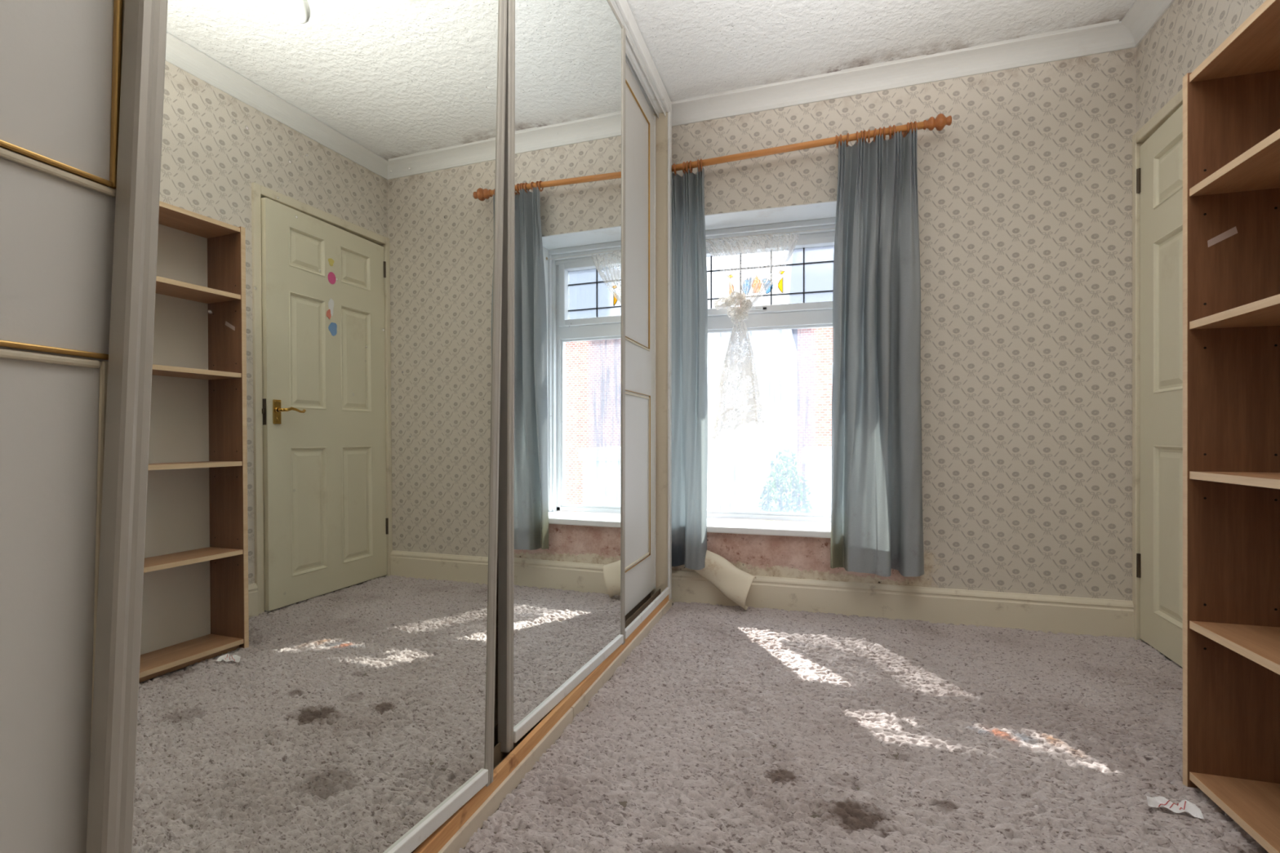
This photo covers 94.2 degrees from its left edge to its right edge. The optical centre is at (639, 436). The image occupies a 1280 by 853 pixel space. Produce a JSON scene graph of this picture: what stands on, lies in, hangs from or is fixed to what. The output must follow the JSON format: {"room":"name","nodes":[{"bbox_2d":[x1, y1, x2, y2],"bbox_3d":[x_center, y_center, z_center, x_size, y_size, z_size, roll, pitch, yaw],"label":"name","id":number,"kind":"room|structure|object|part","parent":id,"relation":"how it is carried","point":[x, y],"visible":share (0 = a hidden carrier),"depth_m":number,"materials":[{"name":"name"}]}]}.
{"room":"bedroom","nodes":[
{"label":"bedroom","id":0,"kind":"room"},
{"bbox_2d":[463,602,1221,852],"bbox_3d":[0.243,0.917,0.930,2.847,0.106,4.162,0,0,17],"label":"floor","id":1,"kind":"structure","parent":0,"point":[622,803],"depth_m":1.41,"materials":[{"name":"grey carpet"}]},
{"bbox_2d":[0,0,671,852],"bbox_3d":[-0.613,-0.411,1.507,0.626,2.539,3.294,0,0,17],"label":"wardrobe","id":2,"kind":"object","parent":1,"relation":"on","point":[335,335],"visible":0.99,"depth_m":0.91,"materials":[{"name":"white paint"}]},
{"bbox_3d":[-0.713,0.226,0.342,0.008,0.669,0.733,0,0,17],"label":"gold moulding","id":3,"kind":"part","parent":2,"relation":"part of","materials":[{"name":"gold metal"}]},
{"bbox_3d":[-0.714,0.226,0.342,0.006,0.652,0.717,0,0,17],"label":"cream moulding","id":4,"kind":"part","parent":2,"relation":"part of","materials":[{"name":"beige wood"}]},
{"bbox_3d":[-0.728,-0.423,0.340,0.020,2.367,0.909,0,0,17],"label":"panel door","id":5,"kind":"part","parent":2,"relation":"part of","materials":[{"name":"white laminate"}]},
{"bbox_3d":[-0.705,-0.896,0.366,0.008,1.217,0.729,0,0,17],"label":"gold moulding","id":6,"kind":"part","parent":2,"relation":"part of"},
{"bbox_3d":[-0.706,-0.896,0.366,0.006,1.238,0.749,0,0,17],"label":"cream moulding","id":7,"kind":"part","parent":2,"relation":"part of","materials":[{"name":"beige wood"}]},
{"bbox_3d":[-0.455,-0.424,1.047,0.019,2.347,0.818,0,0,19],"label":"mirror door","id":8,"kind":"part","parent":2,"relation":"part of","materials":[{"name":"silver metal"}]},
{"bbox_3d":[-0.469,0.746,1.000,0.033,0.060,0.714,0,0,19],"label":"rail","id":9,"kind":"part","parent":2,"relation":"part of","materials":[{"name":"white metal"}]},
{"bbox_3d":[-0.618,0.831,1.504,0.588,0.038,3.245,0,0,17],"label":"board","id":10,"kind":"part","parent":2,"relation":"part of","materials":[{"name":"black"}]},
{"bbox_3d":[-0.907,-0.415,1.591,0.015,2.530,3.245,0,0,17],"label":"panel","id":11,"kind":"part","parent":2,"relation":"part of","materials":[{"name":"grey metal"}]},
{"bbox_3d":[-0.198,-0.404,1.888,0.008,2.317,0.812,0,0,19],"label":"mirror door","id":12,"kind":"part","parent":2,"relation":"part of","materials":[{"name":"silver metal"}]},
{"bbox_3d":[-0.204,0.763,1.883,0.033,0.035,0.790,0,0,19],"label":"rail","id":13,"kind":"part","parent":2,"relation":"part of","materials":[{"name":"white metal"}]},
{"bbox_3d":[-0.204,-1.564,1.898,0.027,0.017,0.790,0,0,19],"label":"rail","id":14,"kind":"part","parent":2,"relation":"part of","materials":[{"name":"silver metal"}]},
{"bbox_3d":[-0.044,-0.961,2.567,0.008,1.082,0.612,0,0,17],"label":"gold moulding","id":15,"kind":"part","parent":2,"relation":"part of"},
{"bbox_3d":[-0.045,-0.961,2.568,0.006,1.102,0.632,0,0,17],"label":"cream moulding","id":16,"kind":"part","parent":2,"relation":"part of","materials":[{"name":"beige wood"}]},
{"bbox_3d":[-0.045,0.188,2.568,0.006,0.752,0.616,0,0,17],"label":"cream moulding","id":17,"kind":"part","parent":2,"relation":"part of","materials":[{"name":"beige wood"}]},
{"bbox_3d":[-0.044,0.188,2.567,0.008,0.768,0.632,0,0,17],"label":"gold moulding","id":18,"kind":"part","parent":2,"relation":"part of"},
{"bbox_3d":[-0.051,-0.419,2.591,0.020,2.358,0.812,0,0,17],"label":"panel door","id":19,"kind":"part","parent":2,"relation":"part of","materials":[{"name":"white laminate"}]},
{"bbox_3d":[0.065,-0.419,2.974,0.026,2.358,0.013,0,0,17],"label":"edge trim","id":20,"kind":"part","parent":2,"relation":"part of","materials":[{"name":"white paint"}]},
{"bbox_3d":[-0.142,-0.415,3.065,0.600,2.530,0.018,0,0,17],"label":"panel","id":21,"kind":"part","parent":2,"relation":"part of","materials":[{"name":"beige wood"}]},
{"bbox_2d":[458,601,1268,852],"bbox_3d":[0.680,0.867,1.259,1.991,0.048,3.204,0,0,17],"label":"carpet","id":22,"kind":"object","parent":1,"relation":"on","point":[796,682],"visible":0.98,"depth_m":1.61,"materials":[{"name":"grey carpet"}]},
{"bbox_2d":[694,550,755,609],"bbox_3d":[0.394,0.695,2.958,0.361,0.296,0.087,0,0,32],"label":"strip","id":23,"kind":"object","parent":22,"relation":"on","point":[734,583],"visible":0.82,"depth_m":2.91,"materials":[{"name":"paper"}]},
{"bbox_2d":[1146,795,1204,818],"bbox_3d":[1.206,0.835,1.344,0.092,0.022,0.036,0,0,17],"label":"paper scrap","id":24,"kind":"object","parent":22,"relation":"on","point":[1190,808],"visible":1,"depth_m":1.34,"materials":[{"name":"white paper"}]},
{"bbox_2d":[1182,0,1279,852],"bbox_3d":[1.308,-0.013,1.036,0.209,1.726,0.807,0,0,17],"label":"bookcase","id":25,"kind":"object","parent":22,"relation":"on","point":[1231,101],"visible":1,"depth_m":1.41,"materials":[{"name":"brown wood"}]},
{"bbox_3d":[1.308,-0.587,1.036,0.197,0.018,0.771,0,0,17],"label":"shelf","id":26,"kind":"part","parent":25,"relation":"part of","materials":[{"name":"brown wood"}]},
{"bbox_3d":[1.308,-0.862,1.036,0.197,0.018,0.771,0,0,17],"label":"shelf","id":27,"kind":"part","parent":25,"relation":"part of","materials":[{"name":"brown wood"}]},
{"bbox_3d":[1.308,0.817,1.036,0.197,0.018,0.771,0,0,17],"label":"shelf","id":28,"kind":"part","parent":25,"relation":"part of","materials":[{"name":"brown wood"}]},
{"bbox_3d":[1.308,0.093,1.036,0.197,0.018,0.771,0,0,17],"label":"shelf","id":29,"kind":"part","parent":25,"relation":"part of","materials":[{"name":"brown wood"}]},
{"bbox_3d":[1.308,0.453,1.036,0.197,0.018,0.771,0,0,17],"label":"shelf","id":30,"kind":"part","parent":25,"relation":"part of","materials":[{"name":"brown wood"}]},
{"bbox_3d":[1.308,-0.267,1.036,0.197,0.018,0.771,0,0,17],"label":"shelf","id":31,"kind":"part","parent":25,"relation":"part of","materials":[{"name":"brown wood"}]},
{"bbox_2d":[626,0,1135,102],"bbox_3d":[0.254,-1.789,0.969,2.847,0.222,4.242,0,0,17],"label":"ceiling","id":32,"kind":"structure","parent":0,"point":[695,47],"depth_m":2.49,"materials":[{"name":"white paint"}]},
{"bbox_2d":[671,47,1136,600],"bbox_3d":[0.936,-0.465,3.062,2.947,2.870,0.360,0,0,17],"label":"wall","id":33,"kind":"structure","parent":0,"point":[1024,199],"depth_m":2.66,"materials":[{"name":"paper"}]},
{"bbox_2d":[705,217,835,537],"bbox_3d":[0.603,-0.324,3.132,1.170,1.621,0.374,0,0,17],"label":"window","id":34,"kind":"structure","parent":33,"relation":"in","point":[810,265],"depth_m":3.21,"materials":[{"name":"white plastic"}]},
{"bbox_3d":[0.618,-0.694,3.216,0.093,0.018,0.025,0,0,-4],"label":"handle","id":35,"kind":"part","parent":34,"relation":"part of","materials":[{"name":"white plastic"}]},
{"bbox_3d":[0.642,-0.084,3.278,0.956,1.005,0.004,0,0,17],"label":"pane","id":36,"kind":"part","parent":34,"relation":"part of","materials":[{"name":"clear glass"}]},
{"bbox_3d":[0.594,0.471,3.118,1.078,0.032,0.270,0,0,17],"label":"sill","id":37,"kind":"part","parent":34,"relation":"part of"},
{"bbox_3d":[0.643,-0.340,3.280,1.072,1.589,0.068,0,0,17],"label":"frame","id":38,"kind":"part","parent":34,"relation":"part of","materials":[{"name":"white plastic"}]},
{"bbox_2d":[705,227,835,442],"bbox_3d":[0.607,-0.523,3.161,1.070,1.111,0.108,0,0,17],"label":"curtain","id":39,"kind":"object","parent":34,"relation":"hanging from","point":[745,370],"visible":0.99,"depth_m":3.17,"materials":[{"name":"fabric"}]},
{"bbox_3d":[0.628,-1.090,3.231,1.072,0.030,0.036,0,0,17],"label":"head trim","id":40,"kind":"part","parent":34,"relation":"part of","materials":[{"name":"white plastic"}]},
{"bbox_3d":[0.637,-0.863,3.262,0.972,0.385,0.070,0,0,17],"label":"sash","id":41,"kind":"part","parent":34,"relation":"part of","materials":[{"name":"white plastic"}]},
{"bbox_3d":[0.631,-1.062,3.241,1.072,0.025,0.016,0,0,17],"label":"head trim","id":42,"kind":"part","parent":34,"relation":"part of","materials":[{"name":"white plastic"}]},
{"bbox_3d":[0.625,-1.119,3.221,1.072,0.029,0.056,0,0,17],"label":"head trim","id":43,"kind":"part","parent":34,"relation":"part of","materials":[{"name":"white plastic"}]},
{"bbox_3d":[0.642,-0.863,3.278,0.904,0.317,0.004,0,0,17],"label":"pane","id":44,"kind":"part","parent":34,"relation":"part of","materials":[{"name":"clear glass"}]},
{"bbox_2d":[671,113,951,171],"bbox_3d":[0.672,-1.385,2.887,1.503,0.107,0.128,0,0,17],"label":"pole","id":45,"kind":"object","parent":33,"relation":"attached to","point":[940,121],"visible":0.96,"depth_m":2.80,"materials":[{"name":"orange wood"}]},
{"bbox_2d":[671,158,707,569],"bbox_3d":[0.151,-0.360,3.035,0.382,2.048,0.096,0,0,17],"label":"curtain","id":46,"kind":"object","parent":45,"relation":"hanging from","point":[689,263],"visible":0.51,"depth_m":3.00,"materials":[{"name":"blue fabric"}]},
{"bbox_2d":[830,120,924,577],"bbox_3d":[1.078,-0.398,2.720,0.396,2.045,0.138,0,0,17],"label":"curtain","id":47,"kind":"object","parent":45,"relation":"hanging from","point":[877,526],"visible":0.99,"depth_m":2.71,"materials":[{"name":"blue fabric"}]},
{"bbox_2d":[671,570,1133,638],"bbox_3d":[0.833,0.780,2.894,2.646,0.164,0.021,0,0,17],"label":"baseboard","id":48,"kind":"structure","parent":33,"relation":"attached to","point":[1095,617],"depth_m":2.74,"materials":[{"name":"paint"}]},
{"bbox_2d":[671,19,1136,126],"bbox_3d":[0.823,-1.663,2.860,2.647,0.114,0.092,0,0,17],"label":"trim","id":49,"kind":"structure","parent":33,"relation":"attached to","point":[1113,37],"depth_m":2.74,"materials":[{"name":"paint"}]},
{"bbox_2d":[1136,0,1266,643],"bbox_3d":[1.565,-0.465,0.523,0.120,2.870,4.142,0,0,17],"label":"wall","id":50,"kind":"structure","parent":0,"point":[1188,32],"depth_m":2.23,"materials":[{"name":"paper"}]},
{"bbox_2d":[1120,0,1174,46],"bbox_3d":[1.477,-1.685,0.600,0.092,0.071,4.040,0,0,17],"label":"trim","id":51,"kind":"structure","parent":50,"relation":"attached to","point":[1142,16],"depth_m":2.40,"materials":[{"name":"paint"}]},
{"bbox_2d":[1132,88,1182,667],"bbox_3d":[1.987,-0.206,2.088,0.213,2.137,0.898,0,0,17],"label":"door","id":52,"kind":"structure","parent":50,"relation":"in","point":[1157,145],"depth_m":2.36,"materials":[{"name":"beige paint"}]},
{"bbox_3d":[2.017,-1.010,2.265,0.013,0.210,0.234,0,0,19],"label":"panel","id":53,"kind":"part","parent":52,"relation":"part of","materials":[{"name":"paint"}]},
{"bbox_3d":[2.017,-0.472,2.265,0.013,0.605,0.234,0,0,19],"label":"panel","id":54,"kind":"part","parent":52,"relation":"part of","materials":[{"name":"paint"}]},
{"bbox_3d":[2.017,0.370,2.265,0.013,0.670,0.234,0,0,19],"label":"panel","id":55,"kind":"part","parent":52,"relation":"part of","materials":[{"name":"paint"}]},
{"label":"outside","id":56,"kind":"structure","parent":0,"visible":0},
{"bbox_2d":[706,488,797,521],"bbox_3d":[5.589,3.650,21.084,60.000,0.200,36.400,0,0,17],"label":"ground","id":57,"kind":"structure","parent":56,"point":[740,497],"depth_m":33.25,"materials":[{"name":"white"}]},
{"bbox_2d":[757,448,814,522],"bbox_3d":[1.995,1.857,8.172,0.891,3.387,0.867,0,0,17],"label":"shrub","id":58,"kind":"object","parent":57,"relation":"on","point":[773,482],"visible":0.16,"depth_m":8.09,"materials":[{"name":"green plant"}]},
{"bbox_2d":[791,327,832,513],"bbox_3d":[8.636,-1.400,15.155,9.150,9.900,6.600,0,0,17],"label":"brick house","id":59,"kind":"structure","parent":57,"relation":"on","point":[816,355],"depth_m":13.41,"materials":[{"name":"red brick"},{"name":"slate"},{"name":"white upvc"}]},
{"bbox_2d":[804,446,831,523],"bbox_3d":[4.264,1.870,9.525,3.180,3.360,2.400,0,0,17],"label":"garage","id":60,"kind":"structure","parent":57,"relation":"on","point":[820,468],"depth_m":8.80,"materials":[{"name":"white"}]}
]}

